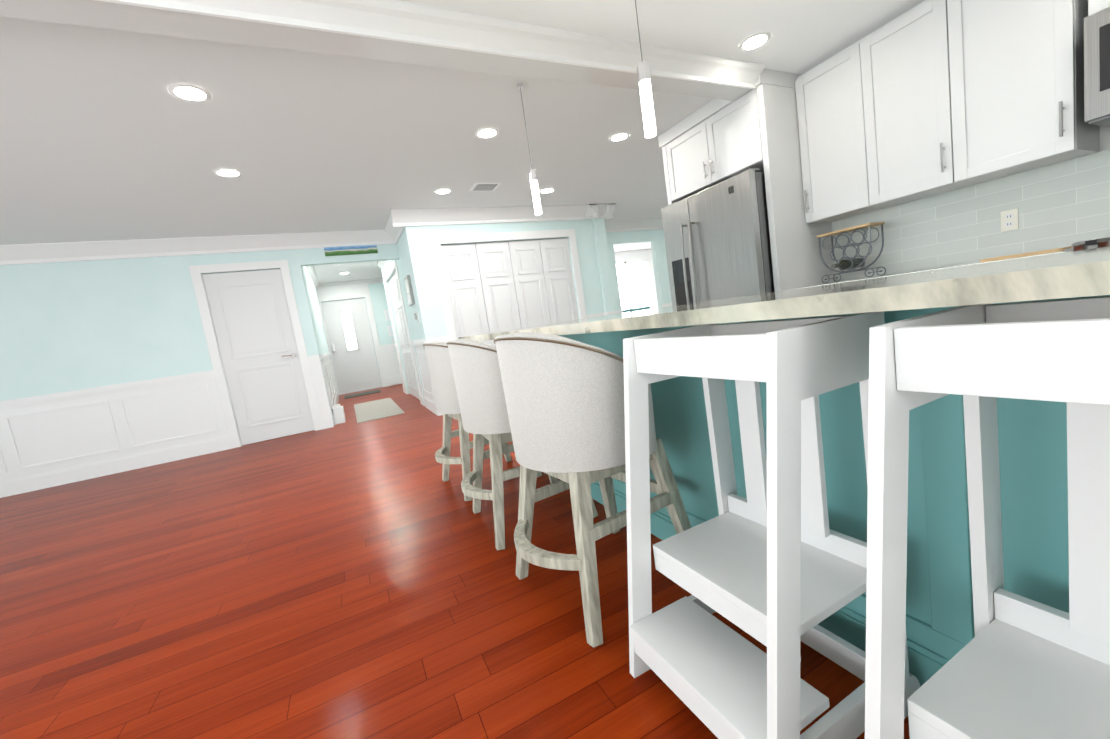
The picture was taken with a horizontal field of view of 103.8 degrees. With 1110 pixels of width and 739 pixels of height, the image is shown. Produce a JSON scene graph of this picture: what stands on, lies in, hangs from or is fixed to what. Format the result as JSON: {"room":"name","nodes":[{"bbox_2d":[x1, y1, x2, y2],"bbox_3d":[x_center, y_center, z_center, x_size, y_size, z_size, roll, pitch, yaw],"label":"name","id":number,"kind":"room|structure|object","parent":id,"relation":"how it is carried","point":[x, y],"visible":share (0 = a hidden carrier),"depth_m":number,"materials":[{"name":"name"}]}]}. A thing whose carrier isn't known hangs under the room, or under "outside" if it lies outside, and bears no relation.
{"room":"kitchen","nodes":[
{"label":"kitchen","id":0,"kind":"room"},
{"bbox_2d":[301,266,328,354],"bbox_3d":[-4.110,-0.535,7.562,0.120,2.460,4.260,-11,7,-25],"label":"wall","id":1,"kind":"structure","parent":0,"point":[311,291],"depth_m":6.92,"materials":[{"name":"white paint"}]},
{"bbox_2d":[306,266,319,288],"bbox_3d":[-4.177,-1.713,7.441,0.080,0.094,4.190,-11,7,-25],"label":"crown molding","id":2,"kind":"structure","parent":1,"relation":"attached to","point":[311,271],"depth_m":8.13,"materials":[{"name":"white wood"}]},
{"bbox_2d":[320,353,338,426],"bbox_3d":[-3.942,0.190,7.686,0.024,0.960,4.280,-11,7,-25],"label":"trim","id":3,"kind":"structure","parent":1,"relation":"attached to","point":[326,362],"depth_m":6.51,"materials":[{"name":"white wood"}]},
{"bbox_2d":[0,229,671,439],"bbox_3d":[-1.387,-0.807,6.437,13.300,2.460,0.120,-11,7,-25],"label":"wall","id":4,"kind":"structure","parent":0,"point":[71,326],"depth_m":4.75,"materials":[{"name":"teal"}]},
{"bbox_2d":[0,370,231,497],"bbox_3d":[-5.549,0.801,4.404,3.610,0.960,0.024,-11,7,-25],"label":"wainscoting","id":5,"kind":"structure","parent":4,"relation":"attached to","point":[55,439],"depth_m":4.73,"materials":[{"name":"white wood"}]},
{"bbox_2d":[0,229,397,264],"bbox_3d":[-4.773,-1.269,4.628,5.920,0.165,0.140,-11,7,-25],"label":"crown molding","id":6,"kind":"structure","parent":4,"relation":"attached to","point":[12,254],"depth_m":4.88,"materials":[{"name":"white wood"}]},
{"bbox_2d":[189,260,322,448],"bbox_3d":[-3.625,-0.207,5.363,0.980,2.170,0.143,-11,7,-25],"label":"door","id":7,"kind":"structure","parent":4,"relation":"attached to","point":[252,318],"depth_m":5.33,"materials":[{"name":"white wood"}]},
{"bbox_2d":[324,245,377,255],"bbox_3d":[-2.672,-1.592,5.701,0.635,0.170,0.019,-11,7,-25],"label":"painting","id":8,"kind":"object","parent":4,"relation":"attached to","point":[349,250],"visible":0.64,"depth_m":5.69},
{"bbox_2d":[604,218,662,231],"bbox_3d":[1.679,-2.569,7.706,3.150,0.165,0.140,-11,7,-25],"label":"crown molding","id":9,"kind":"structure","parent":4,"relation":"attached to","point":[655,223],"depth_m":7.55,"materials":[{"name":"white wood"}]},
{"bbox_2d":[662,303,671,306],"bbox_3d":[2.683,-0.859,8.331,1.450,0.960,0.024,-11,7,-25],"label":"trim","id":10,"kind":"structure","parent":4,"relation":"attached to","point":[666,304],"depth_m":8.00,"materials":[{"name":"white wood"}]},
{"bbox_2d":[320,283,393,390],"bbox_3d":[-4.417,-0.752,9.862,4.800,2.460,0.120,-11,7,-25],"label":"wall","id":11,"kind":"structure","parent":0,"point":[378,296],"depth_m":9.97,"materials":[{"name":"white paint"}]},
{"bbox_2d":[316,283,387,394],"bbox_3d":[-4.572,-0.685,9.743,1.140,2.400,0.115,-11,7,-25],"label":"door","id":12,"kind":"structure","parent":11,"relation":"attached to","point":[347,324],"depth_m":9.76,"materials":[{"name":"white wood"}]},
{"bbox_2d":[320,278,383,286],"bbox_3d":[-4.589,-1.901,9.619,4.700,0.094,0.080,-11,7,-25],"label":"crown molding","id":13,"kind":"structure","parent":11,"relation":"attached to","point":[379,280],"depth_m":9.66,"materials":[{"name":"white wood"}]},
{"bbox_2d":[384,310,389,320],"bbox_3d":[-3.709,-1.280,10.101,0.450,0.240,0.027,-11,7,-25],"label":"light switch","id":14,"kind":"object","parent":11,"relation":"attached to","point":[387,315],"depth_m":10.01,"materials":[{"name":"white plastic"}]},
{"bbox_2d":[387,326,392,336],"bbox_3d":[-3.655,-0.916,10.143,0.450,0.240,0.027,-11,7,-25],"label":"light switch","id":15,"kind":"object","parent":11,"relation":"attached to","point":[389,328],"depth_m":10.06,"materials":[{"name":"white plastic"}]},
{"bbox_2d":[388,375,401,384],"bbox_3d":[-3.106,0.129,10.437,1.700,0.180,0.060,-11,7,-25],"label":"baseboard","id":16,"kind":"structure","parent":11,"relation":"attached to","point":[394,380],"depth_m":10.11,"materials":[{"name":"white"}]},
{"bbox_2d":[380,336,448,385],"bbox_3d":[-3.092,-0.251,10.447,1.930,0.960,0.024,-11,7,-25],"label":"trim","id":17,"kind":"structure","parent":11,"relation":"attached to","point":[388,352],"depth_m":10.07,"materials":[{"name":"white wood"}]},
{"bbox_2d":[381,269,402,383],"bbox_3d":[-2.341,-0.929,8.739,1.760,2.460,0.100,-11,7,-25],"label":"wall","id":18,"kind":"structure","parent":0,"point":[381,269],"depth_m":8.39,"materials":[{"name":"white paint"}]},
{"bbox_2d":[382,226,437,395],"bbox_3d":[-2.303,-0.715,6.814,0.120,2.460,3.410,-11,7,-25],"label":"wall","id":19,"kind":"structure","parent":0,"point":[416,261],"depth_m":5.33,"materials":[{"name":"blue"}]},
{"bbox_2d":[376,261,384,268],"bbox_3d":[-2.787,-1.879,7.102,0.080,0.094,2.380,-11,7,-25],"label":"crown molding","id":20,"kind":"structure","parent":19,"relation":"attached to","point":[380,264],"depth_m":7.88,"materials":[{"name":"white wood"}]},
{"bbox_2d":[384,221,403,243],"bbox_3d":[-2.010,-1.769,5.448,0.140,0.165,0.720,-11,7,-25],"label":"crown molding","id":21,"kind":"structure","parent":19,"relation":"attached to","point":[390,234],"depth_m":5.69,"materials":[{"name":"white wood"}]},
{"bbox_2d":[392,343,405,393],"bbox_3d":[-2.924,-0.023,8.238,0.024,0.960,0.360,-11,7,-25],"label":"trim","id":22,"kind":"structure","parent":19,"relation":"attached to","point":[398,364],"depth_m":8.36,"materials":[{"name":"white wood"}]},
{"bbox_2d":[384,260,420,403],"bbox_3d":[-2.514,-0.578,7.223,0.078,2.160,1.780,-11,7,-25],"label":"door frame","id":23,"kind":"structure","parent":19,"relation":"attached to","point":[403,330],"depth_m":7.25,"materials":[{"name":"white wood"}]},
{"bbox_2d":[404,275,414,305],"bbox_3d":[-1.883,-1.017,5.620,0.036,0.360,0.300,-11,7,-25],"label":"framed mirror","id":24,"kind":"object","parent":19,"relation":"attached to","point":[409,290],"visible":1,"depth_m":5.51,"materials":[{"name":"silver metal"}]},
{"bbox_2d":[414,312,431,388],"bbox_3d":[-1.680,-0.235,5.546,0.019,0.980,0.330,-11,7,-25],"label":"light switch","id":25,"kind":"object","parent":19,"relation":"attached to","point":[416,317],"visible":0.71,"depth_m":5.56,"materials":[{"name":"white plastic"}]},
{"bbox_2d":[412,338,439,415],"bbox_3d":[-1.707,0.084,5.733,0.024,0.960,0.934,-11,7,-25],"label":"trim","id":26,"kind":"structure","parent":19,"relation":"attached to","point":[428,397],"depth_m":5.82,"materials":[{"name":"white wood"}]},
{"bbox_2d":[0,384,909,738],"bbox_3d":[-0.131,0.526,4.367,13.300,0.060,15.200,-11,7,-25],"label":"floor","id":27,"kind":"structure","parent":0,"point":[350,578],"depth_m":1.68,"materials":[{"name":"brown wood"}]},
{"bbox_2d":[332,404,345,423],"bbox_3d":[-3.005,0.612,6.056,0.125,0.225,0.420,-11,7,-25],"label":"box","id":28,"kind":"object","parent":27,"relation":"on","point":[338,413],"depth_m":5.87,"materials":[{"name":"white"}]},
{"bbox_2d":[344,390,380,398],"bbox_3d":[-4.053,0.519,9.164,0.700,0.011,0.550,-11,7,-25],"label":"doormat","id":29,"kind":"object","parent":27,"relation":"on","point":[361,394],"visible":1,"depth_m":9.10,"materials":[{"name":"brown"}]},
{"bbox_2d":[354,398,404,422],"bbox_3d":[-2.780,0.606,6.766,0.600,0.010,2.120,-11,7,-25],"label":"runner rug","id":30,"kind":"object","parent":27,"relation":"on","point":[376,409],"visible":1,"depth_m":6.52,"materials":[{"name":"beige fabric"}]},
{"bbox_2d":[423,341,541,500],"bbox_3d":[-0.510,0.259,2.781,0.589,0.940,0.544,-11,7,-25],"label":"bar stool","id":31,"kind":"object","parent":27,"relation":"on","point":[440,370],"visible":0.52,"depth_m":2.56,"materials":[{"name":"fabric"}]},
{"bbox_2d":[446,339,597,549],"bbox_3d":[-0.210,0.286,2.159,0.586,0.940,0.544,-11,7,-25],"label":"bar stool","id":32,"kind":"object","parent":27,"relation":"on","point":[479,387],"visible":0.6,"depth_m":1.93,"materials":[{"name":"fabric"}]},
{"bbox_2d":[494,332,691,646],"bbox_3d":[0.105,0.310,1.546,0.597,0.940,0.554,-11,7,-25],"label":"bar stool","id":33,"kind":"object","parent":27,"relation":"on","point":[564,397],"visible":0.9,"depth_m":1.30,"materials":[{"name":"fabric"}]},
{"bbox_2d":[623,306,650,312],"bbox_3d":[1.973,-0.884,9.511,0.800,0.950,0.780,-11,7,-25],"label":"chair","id":34,"kind":"object","parent":27,"relation":"on","point":[637,309],"depth_m":9.66,"materials":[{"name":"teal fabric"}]},
{"bbox_2d":[661,168,774,305],"bbox_3d":[1.596,-0.609,3.733,0.864,1.815,0.940,-11,7,-25],"label":"refrigerator","id":35,"kind":"object","parent":27,"relation":"on","point":[717,241],"visible":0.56,"depth_m":3.38,"materials":[{"name":"silver metal"}]},
{"bbox_2d":[658,68,835,291],"bbox_3d":[1.643,-0.945,3.747,0.702,2.458,1.070,-11,7,-25],"label":"tall cabinet","id":36,"kind":"object","parent":27,"relation":"on","point":[712,142],"visible":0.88,"depth_m":3.23,"materials":[{"name":"white wood"}]},
{"bbox_2d":[623,311,920,738],"bbox_3d":[0.447,0.343,1.018,0.485,0.885,0.440,-11,7,-25],"label":"tower","id":37,"kind":"object","parent":27,"relation":"on","point":[774,564],"visible":0.81,"depth_m":0.95,"materials":[{"name":"white wood"}]},
{"bbox_2d":[557,295,1109,685],"bbox_3d":[0.784,0.177,1.971,0.944,0.899,3.004,-11,7,-25],"label":"kitchen island","id":38,"kind":"object","parent":27,"relation":"on","point":[1032,444],"visible":0.1,"depth_m":0.93,"materials":[{"name":"teal wood"}]},
{"bbox_2d":[458,246,1109,340],"bbox_3d":[0.572,-0.258,1.877,1.280,0.035,3.130,-11,7,-25],"label":"island countertop","id":39,"kind":"structure","parent":38,"relation":"on","point":[1080,273],"depth_m":0.69,"materials":[{"name":"beige stone"}]},
{"bbox_2d":[783,251,1063,290],"bbox_3d":[2.836,-0.103,1.644,0.649,0.930,3.812,-11,7,-25],"label":"countertop","id":40,"kind":"structure","parent":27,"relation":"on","point":[931,269],"depth_m":2.48,"materials":[{"name":"white stone"}]},
{"bbox_2d":[817,222,885,283],"bbox_3d":[2.069,-0.813,3.092,0.315,0.359,0.364,-11,7,-25],"label":"wine rack","id":41,"kind":"object","parent":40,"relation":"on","point":[849,264],"visible":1,"depth_m":3.07,"materials":[{"name":"grey metal"}]},
{"bbox_2d":[980,246,1071,261],"bbox_3d":[2.437,-0.594,2.240,0.260,0.015,0.300,-11,7,-25],"label":"cutting board","id":42,"kind":"object","parent":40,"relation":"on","point":[1025,254],"visible":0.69,"depth_m":2.16,"materials":[{"name":"brown wood"}]},
{"bbox_2d":[865,296,1109,738],"bbox_3d":[0.707,0.363,0.506,0.485,0.885,0.440,-11,7,-25],"label":"tower","id":43,"kind":"object","parent":27,"relation":"on","point":[1018,667],"visible":0.98,"depth_m":0.61,"materials":[{"name":"white wood"}]},
{"bbox_2d":[1064,237,1109,251],"bbox_3d":[2.735,-0.119,1.760,0.709,0.964,0.756,-11,7,-25],"label":"gas range","id":44,"kind":"object","parent":27,"relation":"on","point":[1091,244],"visible":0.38,"depth_m":1.87,"materials":[{"name":"silver metal"}]},
{"bbox_2d":[0,0,924,282],"bbox_3d":[-0.498,-1.971,4.082,13.300,0.100,15.200,-11,7,-25],"label":"ceiling","id":45,"kind":"structure","parent":0,"point":[106,134],"depth_m":2.95,"materials":[{"name":"white paint"}]},
{"bbox_2d":[168,84,210,101],"bbox_3d":[-1.985,-1.502,2.368,0.184,0.005,0.184,-11,7,-25],"label":"recessed light","id":46,"kind":"object","parent":45,"relation":"in","point":[190,92],"visible":1,"depth_m":2.36,"materials":[{"name":"white"}]},
{"bbox_2d":[214,168,242,176],"bbox_3d":[-2.553,-1.537,3.403,0.184,0.005,0.184,-11,7,-25],"label":"recessed light","id":47,"kind":"object","parent":45,"relation":"in","point":[227,172],"visible":1,"depth_m":3.39,"materials":[{"name":"white"}]},
{"bbox_2d":[0,0,749,100],"bbox_3d":[-2.157,-1.325,1.458,7.900,0.099,0.180,-11,7,-25],"label":"header beam","id":48,"kind":"structure","parent":45,"relation":"attached to","point":[100,14],"depth_m":1.98,"materials":[{"name":"white paint"}]},
{"bbox_2d":[96,0,764,88],"bbox_3d":[-2.096,-1.314,1.335,7.900,0.112,0.095,-11,7,-25],"label":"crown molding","id":49,"kind":"structure","parent":48,"relation":"attached to","point":[393,20],"depth_m":2.13,"materials":[{"name":"white wood"}]},
{"bbox_2d":[434,188,451,193],"bbox_3d":[-1.177,-1.873,4.580,0.184,0.005,0.184,-11,7,-25],"label":"recessed light","id":50,"kind":"object","parent":45,"relation":"in","point":[443,191],"visible":0.98,"depth_m":4.57,"materials":[{"name":"white"}]},
{"bbox_2d":[469,183,500,190],"bbox_3d":[-0.743,-1.941,4.632,0.280,0.010,0.240,-11,7,-25],"label":"ceiling vent","id":51,"kind":"object","parent":45,"relation":"in","point":[484,186],"visible":0.98,"depth_m":4.62,"materials":[{"name":"white metal"}]},
{"bbox_2d":[475,127,498,137],"bbox_3d":[-0.526,-1.831,3.373,0.184,0.005,0.184,-11,7,-25],"label":"recessed light","id":52,"kind":"object","parent":45,"relation":"in","point":[488,132],"visible":1,"depth_m":3.36,"materials":[{"name":"white"}]},
{"bbox_2d":[517,83,541,214],"bbox_3d":[-0.165,-1.414,2.810,0.052,0.805,0.052,-11,7,-25],"label":"pendant light","id":53,"kind":"object","parent":45,"relation":"hanging from","point":[535,189],"visible":1,"depth_m":2.82,"materials":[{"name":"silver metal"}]},
{"bbox_2d":[539,188,554,192],"bbox_3d":[-0.094,-2.092,5.096,0.184,0.005,0.184,-11,7,-25],"label":"recessed light","id":54,"kind":"object","parent":45,"relation":"in","point":[546,190],"visible":0.88,"depth_m":5.08,"materials":[{"name":"white"}]},
{"bbox_2d":[609,132,629,140],"bbox_3d":[0.566,-2.044,3.828,0.184,0.005,0.184,-11,7,-25],"label":"recessed light","id":55,"kind":"object","parent":45,"relation":"in","point":[620,136],"visible":1,"depth_m":3.81,"materials":[{"name":"white"}]},
{"bbox_2d":[635,0,655,137],"bbox_3d":[0.341,-1.370,1.767,0.124,0.805,0.124,-11,7,-25],"label":"pendant light","id":56,"kind":"object","parent":45,"relation":"hanging from","point":[643,74],"visible":1,"depth_m":1.78,"materials":[{"name":"white glass"}]},
{"bbox_2d":[739,32,770,50],"bbox_3d":[1.226,-2.009,2.670,0.184,0.005,0.184,-11,7,-25],"label":"recessed light","id":57,"kind":"object","parent":45,"relation":"in","point":[755,41],"visible":1,"depth_m":2.66,"materials":[{"name":"white"}]},
{"bbox_2d":[418,220,603,336],"bbox_3d":[-0.368,-0.896,5.904,2.610,2.460,0.100,-11,7,-25],"label":"wall","id":58,"kind":"structure","parent":0,"point":[584,231],"depth_m":5.84,"materials":[{"name":"white"}]},
{"bbox_2d":[388,205,611,228],"bbox_3d":[-0.535,-2.008,5.642,3.010,0.165,0.140,-11,7,-25],"label":"crown molding","id":59,"kind":"structure","parent":58,"relation":"attached to","point":[399,221],"depth_m":5.45,"materials":[{"name":"white wood"}]},
{"bbox_2d":[430,229,586,346],"bbox_3d":[-0.472,-0.725,5.829,2.000,2.170,0.078,-11,7,-25],"label":"closet door","id":60,"kind":"structure","parent":58,"relation":"attached to","point":[492,287],"depth_m":5.73,"materials":[{"name":"white wood"}]},
{"bbox_2d":[587,313,603,317],"bbox_3d":[0.718,-0.348,6.386,0.450,0.960,0.024,-11,7,-25],"label":"trim","id":61,"kind":"structure","parent":58,"relation":"attached to","point":[598,314],"depth_m":6.29,"materials":[{"name":"white wood"}]},
{"bbox_2d":[585,204,616,314],"bbox_3d":[0.769,-1.118,6.383,0.455,2.460,0.335,-11,7,-25],"label":"crown molding","id":62,"kind":"structure","parent":58,"relation":"attached to","point":[598,211],"depth_m":6.15,"materials":[{"name":"white wood"}]},
{"bbox_2d":[592,218,615,311],"bbox_3d":[0.739,-1.121,6.446,0.175,2.460,0.195,-11,7,-25],"label":"pier","id":63,"kind":"object","parent":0,"point":[603,263],"visible":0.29,"depth_m":6.31,"materials":[{"name":"teal paint"}]},
{"bbox_2d":[614,249,657,309],"bbox_3d":[1.050,-1.698,11.103,4.300,2.460,0.150,-11,7,-25],"label":"wall","id":64,"kind":"structure","parent":0,"point":[636,278],"depth_m":11.51,"materials":[{"name":"white paint"}]},
{"bbox_2d":[834,126,1109,281],"bbox_3d":[2.862,-0.945,2.170,0.120,2.460,5.050,-11,7,-25],"label":"wall","id":65,"kind":"structure","parent":0,"point":[1104,138],"depth_m":2.18,"materials":[{"name":"white"}]},
{"bbox_2d":[795,48,868,222],"bbox_3d":[2.054,-1.620,3.043,0.326,1.036,0.498,-11,7,-25],"label":"upper cabinet","id":66,"kind":"object","parent":65,"relation":"attached to","point":[823,110],"depth_m":3.04,"materials":[{"name":"white wood"}]},
{"bbox_2d":[847,0,959,211],"bbox_3d":[2.233,-1.604,2.675,0.326,1.036,0.561,-11,7,-25],"label":"upper cabinet","id":67,"kind":"object","parent":65,"relation":"attached to","point":[925,98],"depth_m":2.67,"materials":[{"name":"white wood"}]},
{"bbox_2d":[832,149,1109,280],"bbox_3d":[3.022,-0.889,1.700,0.011,0.547,3.819,-11,7,-25],"label":"tile backsplash","id":68,"kind":"structure","parent":65,"relation":"attached to","point":[1066,203],"depth_m":2.60,"materials":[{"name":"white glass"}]},
{"bbox_2d":[1001,208,1018,231],"bbox_3d":[2.628,-0.863,2.517,0.007,0.116,0.072,-11,7,-25],"label":"outlet","id":69,"kind":"object","parent":68,"relation":"attached to","point":[1009,220],"visible":1,"depth_m":2.51,"materials":[{"name":"white plastic"}]},
{"bbox_2d":[927,0,1098,191],"bbox_3d":[2.415,-1.588,2.300,0.326,1.036,0.516,-11,7,-25],"label":"upper cabinet","id":70,"kind":"object","parent":65,"relation":"attached to","point":[1007,76],"depth_m":2.23,"materials":[{"name":"white wood"}]},
{"bbox_2d":[1083,0,1109,27],"bbox_3d":[2.671,-1.842,1.655,0.326,0.523,0.764,-11,7,-25],"label":"upper cabinet","id":71,"kind":"object","parent":65,"relation":"attached to","point":[1090,7],"depth_m":1.94,"materials":[{"name":"white wood"}]},
{"bbox_2d":[1084,7,1109,126],"bbox_3d":[2.688,-1.349,1.684,0.447,0.452,0.754,-11,7,-25],"label":"over-the-range microwave","id":72,"kind":"object","parent":71,"relation":"attached to","point":[1096,68],"visible":1,"depth_m":1.92,"materials":[{"name":"silver metal"}]}
]}

